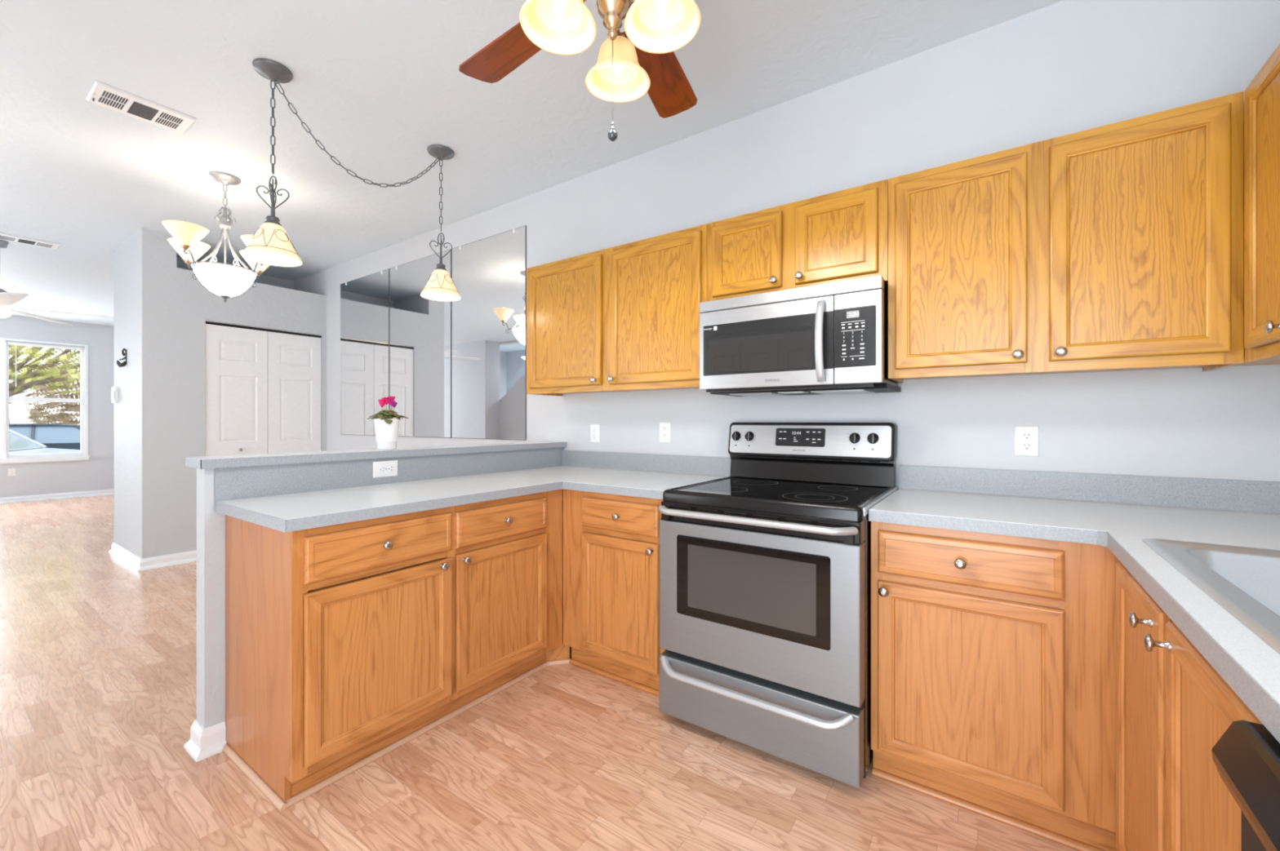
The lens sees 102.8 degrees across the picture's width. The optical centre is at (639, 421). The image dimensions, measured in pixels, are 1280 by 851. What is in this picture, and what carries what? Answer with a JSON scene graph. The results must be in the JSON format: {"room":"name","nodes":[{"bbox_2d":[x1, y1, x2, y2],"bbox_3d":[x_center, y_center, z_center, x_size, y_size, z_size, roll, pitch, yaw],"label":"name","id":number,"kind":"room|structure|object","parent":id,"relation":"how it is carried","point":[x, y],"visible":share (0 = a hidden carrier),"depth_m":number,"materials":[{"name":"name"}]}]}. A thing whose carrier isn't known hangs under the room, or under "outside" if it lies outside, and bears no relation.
{"room":"kitchen","nodes":[
{"label":"kitchen","id":0,"kind":"room"},
{"bbox_2d":[0,315,114,497],"bbox_3d":[-9.591,-0.183,7.310,0.130,2.780,3.950,0,0,35],"label":"wall","id":1,"kind":"structure","parent":0,"point":[96,473],"depth_m":8.18,"materials":[{"name":"white paint"}]},
{"bbox_2d":[8,468,15,476],"bbox_3d":[-9.319,0.762,7.577,0.009,0.116,0.074,0,0,35],"label":"wall outlet","id":2,"kind":"object","parent":1,"relation":"attached to","point":[11,472],"visible":1,"depth_m":7.58,"materials":[{"name":"white plastic"}]},
{"bbox_2d":[0,337,88,463],"bbox_3d":[-9.619,-0.300,7.204,0.125,1.845,2.525,0,0,35],"label":"window","id":3,"kind":"structure","parent":1,"relation":"in","point":[5,399],"depth_m":7.75,"materials":[{"name":"white paint"}]},
{"bbox_2d":[0,488,114,503],"bbox_3d":[-9.526,1.165,7.264,0.030,0.085,3.950,0,0,35],"label":"baseboard","id":4,"kind":"structure","parent":1,"relation":"attached to","point":[102,492],"depth_m":7.92,"materials":[{"name":"white paint"}]},
{"bbox_2d":[196,468,225,728],"bbox_3d":[-1.080,0.689,2.636,0.088,1.036,1.860,0,0,35],"label":"wall","id":5,"kind":"structure","parent":0,"point":[211,525],"depth_m":1.87,"materials":[{"name":"grey paint"}]},
{"bbox_2d":[183,720,226,762],"bbox_3d":[-1.088,1.159,2.624,0.148,0.095,1.890,0,0,35],"label":"baseboard","id":6,"kind":"structure","parent":5,"relation":"attached to","point":[203,744],"depth_m":1.86,"materials":[{"name":"white paint"}]},
{"bbox_2d":[185,441,566,469],"bbox_3d":[-1.093,0.153,2.632,0.180,0.034,1.879,0,0,35],"label":"bar","id":7,"kind":"object","parent":5,"relation":"on","point":[242,460],"visible":1,"depth_m":2.25,"materials":[{"name":"grey laminate"}]},
{"bbox_2d":[367,396,408,449],"bbox_3d":[-1.208,0.007,2.456,0.170,0.255,0.149,0,0,-21],"label":"potted cyclamen","id":8,"kind":"object","parent":7,"relation":"on","point":[386,428],"visible":1,"depth_m":2.42,"materials":[{"name":"white ceramic"}]},
{"bbox_2d":[378,401,385,407],"bbox_3d":[-1.220,-0.079,2.418,0.027,0.028,0.027,0,0,35],"label":"flower","id":9,"kind":"object","parent":8,"relation":"on","point":[381,403],"depth_m":2.41,"materials":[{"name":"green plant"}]},
{"bbox_2d":[373,418,399,449],"bbox_3d":[-1.218,0.062,2.458,0.115,0.145,0.115,0,0,35],"label":"pot","id":10,"kind":"object","parent":8,"relation":"on","point":[386,430],"depth_m":2.42,"materials":[{"name":"white ceramic"}]},
{"bbox_2d":[383,399,389,405],"bbox_3d":[-1.207,-0.091,2.434,0.027,0.028,0.027,0,0,35],"label":"flower","id":11,"kind":"object","parent":8,"relation":"on","point":[386,402],"depth_m":2.43,"materials":[{"name":"pink plant"}]},
{"bbox_2d":[390,400,395,406],"bbox_3d":[-1.195,-0.085,2.464,0.027,0.028,0.027,0,0,35],"label":"flower","id":12,"kind":"object","parent":8,"relation":"on","point":[392,402],"depth_m":2.46,"materials":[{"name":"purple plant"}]},
{"bbox_2d":[114,227,326,559],"bbox_3d":[-4.047,-0.183,4.996,0.990,2.780,1.390,0,0,35],"label":"wall","id":13,"kind":"structure","parent":0,"point":[161,313],"depth_m":4.35,"materials":[{"name":"grey paint"}]},
{"bbox_2d":[111,386,118,403],"bbox_3d":[-4.763,-0.238,4.630,0.115,0.140,0.030,0,0,35],"label":"thermostat","id":14,"kind":"object","parent":13,"relation":"attached to","point":[115,389],"visible":1,"depth_m":4.60,"materials":[{"name":"white plastic"}]},
{"bbox_2d":[116,348,126,367],"bbox_3d":[-4.531,-0.553,4.455,0.171,0.165,0.036,0,0,25],"label":"wall hook","id":15,"kind":"object","parent":13,"relation":"attached to","point":[119,364],"visible":1,"depth_m":4.44,"materials":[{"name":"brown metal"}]},
{"bbox_2d":[108,542,196,571],"bbox_3d":[-4.339,1.162,4.578,1.050,0.090,0.430,0,0,35],"label":"baseboard","id":16,"kind":"structure","parent":13,"relation":"attached to","point":[135,562],"depth_m":4.29,"materials":[{"name":"white paint"}]},
{"bbox_2d":[205,320,321,456],"bbox_3d":[-3.548,0.153,4.870,0.072,2.078,0.939,0,0,35],"label":"door","id":17,"kind":"structure","parent":13,"relation":"in","point":[263,385],"depth_m":4.82,"materials":[{"name":"white paint"}]},
{"bbox_2d":[0,0,1063,326],"bbox_3d":[-4.698,-1.623,3.078,13.200,0.100,5.520,0,0,35],"label":"ceiling","id":18,"kind":"structure","parent":0,"point":[379,83],"depth_m":2.56,"materials":[{"name":"white paint"}]},
{"bbox_2d":[0,233,60,249],"bbox_3d":[-5.339,-1.560,4.448,0.190,0.024,0.370,0,0,35],"label":"ceiling vent","id":19,"kind":"object","parent":18,"relation":"in","point":[2,237],"visible":1,"depth_m":4.44,"materials":[{"name":"white metal"}]},
{"bbox_2d":[0,240,114,325],"bbox_3d":[-5.541,-1.235,4.422,1.603,0.674,1.666,0,0,35],"label":"ceiling fan","id":20,"kind":"object","parent":18,"relation":"hanging from","point":[6,299],"visible":0.97,"depth_m":4.45,"materials":[{"name":"silver metal"}]},
{"bbox_2d":[85,80,197,133],"bbox_3d":[-2.502,-1.560,2.572,0.235,0.024,0.365,0,0,35],"label":"ceiling vent","id":21,"kind":"object","parent":18,"relation":"in","point":[100,94],"visible":1,"depth_m":2.54,"materials":[{"name":"white metal"}]},
{"bbox_2d":[161,171,270,302],"bbox_3d":[-2.675,-1.169,3.293,0.572,0.805,0.572,0,0,-39],"label":"chandelier","id":22,"kind":"object","parent":18,"relation":"hanging from","point":[227,281],"visible":0.84,"depth_m":3.23,"materials":[{"name":"white glass"}]},
{"bbox_2d":[180,244,191,250],"bbox_3d":[-2.701,-1.039,3.040,0.064,0.040,0.064,0,0,35],"label":"socket","id":23,"kind":"object","parent":22,"relation":"attached to","point":[186,247],"depth_m":3.03,"materials":[{"name":"beige metal"}]},
{"bbox_2d":[183,259,193,264],"bbox_3d":[-2.928,-1.039,3.320,0.064,0.040,0.064,0,0,35],"label":"socket","id":24,"kind":"object","parent":22,"relation":"attached to","point":[187,261],"depth_m":3.30,"materials":[{"name":"beige metal"}]},
{"bbox_2d":[254,270,262,275],"bbox_3d":[-2.648,-1.039,3.547,0.064,0.040,0.064,0,0,35],"label":"socket","id":25,"kind":"object","parent":22,"relation":"attached to","point":[260,272],"depth_m":3.54,"materials":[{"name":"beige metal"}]},
{"bbox_2d":[241,57,302,266],"bbox_3d":[-1.641,-1.147,2.284,0.221,0.849,0.221,0,0,35],"label":"pendant light","id":26,"kind":"object","parent":18,"relation":"hanging from","point":[270,245],"visible":1,"depth_m":2.27,"materials":[{"name":"white glass"}]},
{"bbox_2d":[275,82,461,302],"bbox_3d":[-1.366,-1.147,2.679,0.221,0.849,0.942,0,0,35],"label":"pendant light","id":27,"kind":"object","parent":18,"relation":"hanging from","point":[440,286],"depth_m":2.93,"materials":[{"name":"beige glass"}]},
{"bbox_2d":[458,0,701,141],"bbox_3d":[-0.090,-1.133,1.286,1.120,0.879,1.147,0,0,35],"label":"ceiling fan","id":28,"kind":"object","parent":18,"relation":"hanging from","point":[634,62],"visible":1,"depth_m":1.31,"materials":[{"name":"brown wood"}]},
{"bbox_2d":[0,494,1077,850],"bbox_3d":[-4.376,1.237,3.451,13.100,0.060,4.500,0,0,35],"label":"floor","id":29,"kind":"structure","parent":0,"point":[98,653],"depth_m":1.77,"materials":[{"name":"brown wood"}]},
{"bbox_2d":[225,489,569,801],"bbox_3d":[-0.931,0.769,2.217,0.630,0.875,1.223,0,0,35],"label":"base cabinet","id":30,"kind":"object","parent":29,"relation":"on","point":[344,642],"visible":0.96,"depth_m":1.81,"materials":[{"name":"brown wood"}]},
{"bbox_2d":[222,658,569,812],"bbox_3d":[-0.835,1.198,2.025,1.375,0.018,0.492,0,0,-30],"label":"trim","id":31,"kind":"structure","parent":30,"relation":"attached to","point":[238,762],"depth_m":1.82,"materials":[{"name":"brown wood"}]},
{"bbox_2d":[213,447,730,533],"bbox_3d":[-0.530,0.251,2.269,1.232,0.160,1.832,0,0,35],"label":"countertop","id":32,"kind":"structure","parent":30,"relation":"on","point":[289,497],"depth_m":2.28,"materials":[{"name":"grey laminate"}]},
{"bbox_2d":[373,460,397,478],"bbox_3d":[-1.184,0.223,2.381,0.009,0.074,0.116,0,0,35],"label":"wall outlet","id":33,"kind":"object","parent":32,"relation":"attached to","point":[381,468],"visible":1,"depth_m":2.38,"materials":[{"name":"white plastic"}]},
{"bbox_2d":[377,466,385,473],"bbox_3d":[-1.194,0.223,2.363,0.003,0.033,0.033,0,0,35],"label":"receptacle","id":34,"kind":"object","parent":33,"relation":"attached to","point":[381,469],"depth_m":2.36,"materials":[{"name":"white plastic"}]},
{"bbox_2d":[386,465,393,472],"bbox_3d":[-1.171,0.223,2.396,0.003,0.033,0.033,0,0,35],"label":"receptacle","id":35,"kind":"object","parent":33,"relation":"attached to","point":[389,468],"depth_m":2.39,"materials":[{"name":"white plastic"}]},
{"bbox_2d":[563,489,665,690],"bbox_3d":[0.036,0.769,2.586,0.667,0.875,0.660,0,0,35],"label":"base cabinet","id":36,"kind":"object","parent":29,"relation":"on","point":[611,542],"visible":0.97,"depth_m":2.35,"materials":[{"name":"brown wood"}]},
{"bbox_2d":[658,422,897,788],"bbox_3d":[0.581,0.607,2.111,0.764,1.201,0.811,0,0,35],"label":"range","id":37,"kind":"object","parent":29,"relation":"on","point":[765,566],"visible":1,"depth_m":1.83,"materials":[{"name":"silver metal"}]},
{"bbox_2d":[662,475,894,521],"bbox_3d":[0.597,0.300,2.136,0.762,0.044,0.698,0,0,35],"label":"cooktop","id":38,"kind":"object","parent":37,"relation":"in","point":[804,499],"depth_m":1.96,"materials":[{"name":"black glass"}]},
{"bbox_2d":[568,658,1106,850],"bbox_3d":[0.204,1.198,1.547,2.070,0.018,1.025,0,0,35],"label":"trim","id":39,"kind":"structure","parent":29,"relation":"on","point":[1064,841],"depth_m":1.60,"materials":[{"name":"brown wood"}]},
{"bbox_2d":[871,521,1118,850],"bbox_3d":[1.208,0.769,1.767,0.655,0.875,0.660,0,0,35],"label":"base cabinet","id":40,"kind":"object","parent":29,"relation":"on","point":[993,656],"visible":0.98,"depth_m":1.52,"materials":[{"name":"brown wood"}]},
{"bbox_2d":[868,465,1279,743],"bbox_3d":[0.891,0.261,0.807,1.234,0.140,2.600,0,0,35],"label":"countertop","id":41,"kind":"structure","parent":40,"relation":"on","point":[1117,513],"depth_m":1.55,"materials":[{"name":"grey laminate"}]},
{"bbox_2d":[1142,538,1279,653],"bbox_3d":[1.238,0.381,0.766,0.570,0.188,0.840,0,0,35],"label":"sink","id":42,"kind":"object","parent":41,"relation":"in","point":[1245,581],"visible":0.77,"depth_m":1.11,"materials":[{"name":"white ceramic"}]},
{"bbox_2d":[1115,560,1262,850],"bbox_3d":[1.240,0.769,0.822,0.660,0.875,1.025,0,0,35],"label":"base cabinet","id":43,"kind":"object","parent":29,"relation":"on","point":[1173,707],"visible":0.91,"depth_m":0.95,"materials":[{"name":"brown wood"}]},
{"bbox_2d":[1211,720,1279,850],"bbox_3d":[0.762,0.773,0.156,0.662,0.868,0.604,0,0,35],"label":"dishwasher","id":44,"kind":"object","parent":29,"relation":"on","point":[1246,757],"visible":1,"depth_m":0.53,"materials":[{"name":"black plastic"}]},
{"bbox_2d":[293,0,1279,604],"bbox_3d":[-3.110,-0.183,5.263,13.100,2.780,0.120,0,0,35],"label":"wall","id":45,"kind":"structure","parent":0,"point":[1065,67],"depth_m":2.12,"materials":[{"name":"white paint"}]},
{"bbox_2d":[340,269,388,435],"bbox_3d":[-2.620,-0.617,4.840,0.903,1.502,0.012,0,0,35],"label":"wall mirror","id":46,"kind":"object","parent":45,"relation":"attached to","point":[364,301],"visible":0.93,"depth_m":4.83,"materials":[{"name":"silver mirror"}]},
{"bbox_2d":[388,249,450,438],"bbox_3d":[-1.876,-0.617,4.319,0.915,1.502,0.012,0,0,35],"label":"wall mirror","id":47,"kind":"object","parent":45,"relation":"attached to","point":[420,327],"visible":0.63,"depth_m":4.32,"materials":[{"name":"silver mirror"}]},
{"bbox_2d":[450,225,526,440],"bbox_3d":[-1.150,-0.617,3.812,0.859,1.502,0.012,0,0,35],"label":"wall mirror","id":48,"kind":"object","parent":45,"relation":"attached to","point":[488,323],"visible":0.93,"depth_m":3.78,"materials":[{"name":"silver mirror"}]},
{"bbox_2d":[590,424,599,442],"bbox_3d":[-0.284,0.076,3.209,0.074,0.116,0.009,0,0,35],"label":"wall outlet","id":49,"kind":"object","parent":45,"relation":"attached to","point":[594,428],"visible":1,"depth_m":3.20,"materials":[{"name":"white plastic"}]},
{"bbox_2d":[526,224,707,396],"bbox_3d":[-0.116,-0.550,2.878,1.234,0.771,0.354,0,0,35],"label":"upper cabinet","id":50,"kind":"object","parent":45,"relation":"attached to","point":[625,317],"visible":0.98,"depth_m":2.71,"materials":[{"name":"brown wood"}]},
{"bbox_2d":[561,450,730,477],"bbox_3d":[-0.008,0.242,3.005,1.220,0.102,0.026,0,0,35],"label":"backsplash","id":51,"kind":"structure","parent":45,"relation":"attached to","point":[664,464],"depth_m":2.95,"materials":[{"name":"grey laminate"}]},
{"bbox_2d":[659,422,671,443],"bbox_3d":[0.141,0.064,2.911,0.074,0.116,0.009,0,0,35],"label":"wall outlet","id":52,"kind":"object","parent":45,"relation":"attached to","point":[664,427],"visible":1,"depth_m":2.91,"materials":[{"name":"white plastic"}]},
{"bbox_2d":[662,426,666,431],"bbox_3d":[0.140,0.044,2.909,0.033,0.033,0.003,0,0,35],"label":"receptacle","id":53,"kind":"object","parent":52,"relation":"attached to","point":[664,428],"depth_m":2.91,"materials":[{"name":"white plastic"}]},
{"bbox_2d":[662,433,666,439],"bbox_3d":[0.140,0.084,2.909,0.033,0.033,0.003,0,0,35],"label":"receptacle","id":54,"kind":"object","parent":52,"relation":"attached to","point":[664,435],"depth_m":2.91,"materials":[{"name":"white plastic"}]},
{"bbox_2d":[707,179,888,301],"bbox_3d":[0.710,-0.741,2.301,0.778,0.391,0.354,0,0,35],"label":"upper cabinet","id":55,"kind":"object","parent":45,"relation":"attached to","point":[840,236],"visible":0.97,"depth_m":2.15,"materials":[{"name":"brown wood"}]},
{"bbox_2d":[699,275,901,396],"bbox_3d":[0.689,-0.332,2.253,0.768,0.419,0.458,0,0,35],"label":"microwave","id":56,"kind":"object","parent":55,"relation":"attached to","point":[828,339],"visible":1,"depth_m":2.07,"materials":[{"name":"silver metal"}]},
{"bbox_2d":[1014,426,1039,457],"bbox_3d":[1.490,0.077,1.968,0.074,0.116,0.009,0,0,35],"label":"wall outlet","id":57,"kind":"object","parent":45,"relation":"attached to","point":[1026,437],"visible":1,"depth_m":1.97,"materials":[{"name":"white plastic"}]},
{"bbox_2d":[1021,431,1031,440],"bbox_3d":[1.489,0.057,1.966,0.033,0.033,0.003,0,0,35],"label":"receptacle","id":58,"kind":"object","parent":57,"relation":"attached to","point":[1025,436],"depth_m":1.97,"materials":[{"name":"white plastic"}]},
{"bbox_2d":[1021,442,1031,450],"bbox_3d":[1.489,0.097,1.966,0.033,0.033,0.003,0,0,35],"label":"receptacle","id":59,"kind":"object","parent":57,"relation":"attached to","point":[1024,446],"depth_m":1.97,"materials":[{"name":"white plastic"}]},
{"bbox_2d":[888,91,1243,383],"bbox_3d":[1.407,-0.550,1.814,0.918,0.771,0.354,0,0,35],"label":"upper cabinet","id":60,"kind":"object","parent":45,"relation":"attached to","point":[1117,246],"visible":1,"depth_m":1.64,"materials":[{"name":"brown wood"}]},
{"bbox_2d":[898,465,1279,515],"bbox_3d":[0.891,0.242,0.807,1.234,0.102,2.600,0,0,35],"label":"backsplash","id":61,"kind":"structure","parent":45,"relation":"attached to","point":[1258,497],"depth_m":1.83,"materials":[{"name":"grey laminate"}]},
{"bbox_3d":[-14.619,1.502,13.234,11.100,0.010,50.000,0,0,35],"label":"parking lot","id":62,"kind":"object","parent":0,"visible":0},
{"bbox_2d":[8,423,80,449],"bbox_3d":[-15.269,0.781,13.263,4.789,1.432,1.800,0,0,-40],"label":"parked car","id":63,"kind":"object","parent":62,"relation":"on","point":[57,436],"visible":0.13,"depth_m":12.77,"materials":[{"name":"blue paint"}]},
{"bbox_2d":[8,429,80,454],"bbox_3d":[-13.321,0.771,9.766,4.489,1.452,1.800,0,0,-33],"label":"parked car","id":64,"kind":"object","parent":62,"relation":"on","point":[19,444],"visible":0.06,"depth_m":10.52,"materials":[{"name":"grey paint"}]},
{"bbox_3d":[1.160,-0.183,0.009,0.120,2.780,3.600,0,0,35],"label":"wall","id":65,"kind":"structure","parent":0,"visible":0},
{"bbox_2d":[1231,44,1279,366],"bbox_3d":[1.680,-0.550,1.176,0.362,0.771,1.088,0,0,35],"label":"upper cabinet","id":66,"kind":"object","parent":65,"relation":"attached to","point":[1261,104],"visible":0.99,"depth_m":1.33,"materials":[{"name":"brown wood"}]},
{"label":"outside","id":67,"kind":"structure","parent":0,"visible":0},
{"bbox_3d":[-28.717,1.532,23.087,48.700,0.050,50.000,0,0,35],"label":"ground","id":68,"kind":"structure","parent":67,"visible":0},
{"bbox_2d":[8,391,29,424],"bbox_3d":[-35.346,-0.943,23.816,5.600,4.900,8.400,0,0,35],"label":"house","id":69,"kind":"structure","parent":68,"relation":"on","point":[12,407],"depth_m":25.41,"materials":[{"name":"white"}]},
{"bbox_2d":[8,345,80,424],"bbox_3d":[-20.632,-2.049,16.893,5.715,7.160,8.826,0,0,35],"label":"tree","id":70,"kind":"object","parent":68,"relation":"on","point":[42,374],"visible":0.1,"depth_m":16.78,"materials":[{"name":"green plant"}]},
{"bbox_2d":[17,355,80,425],"bbox_3d":[-23.122,-0.595,23.436,4.181,4.250,6.782,0,0,35],"label":"tree","id":71,"kind":"object","parent":68,"relation":"on","point":[34,415],"visible":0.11,"depth_m":20.87,"materials":[{"name":"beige plant"}]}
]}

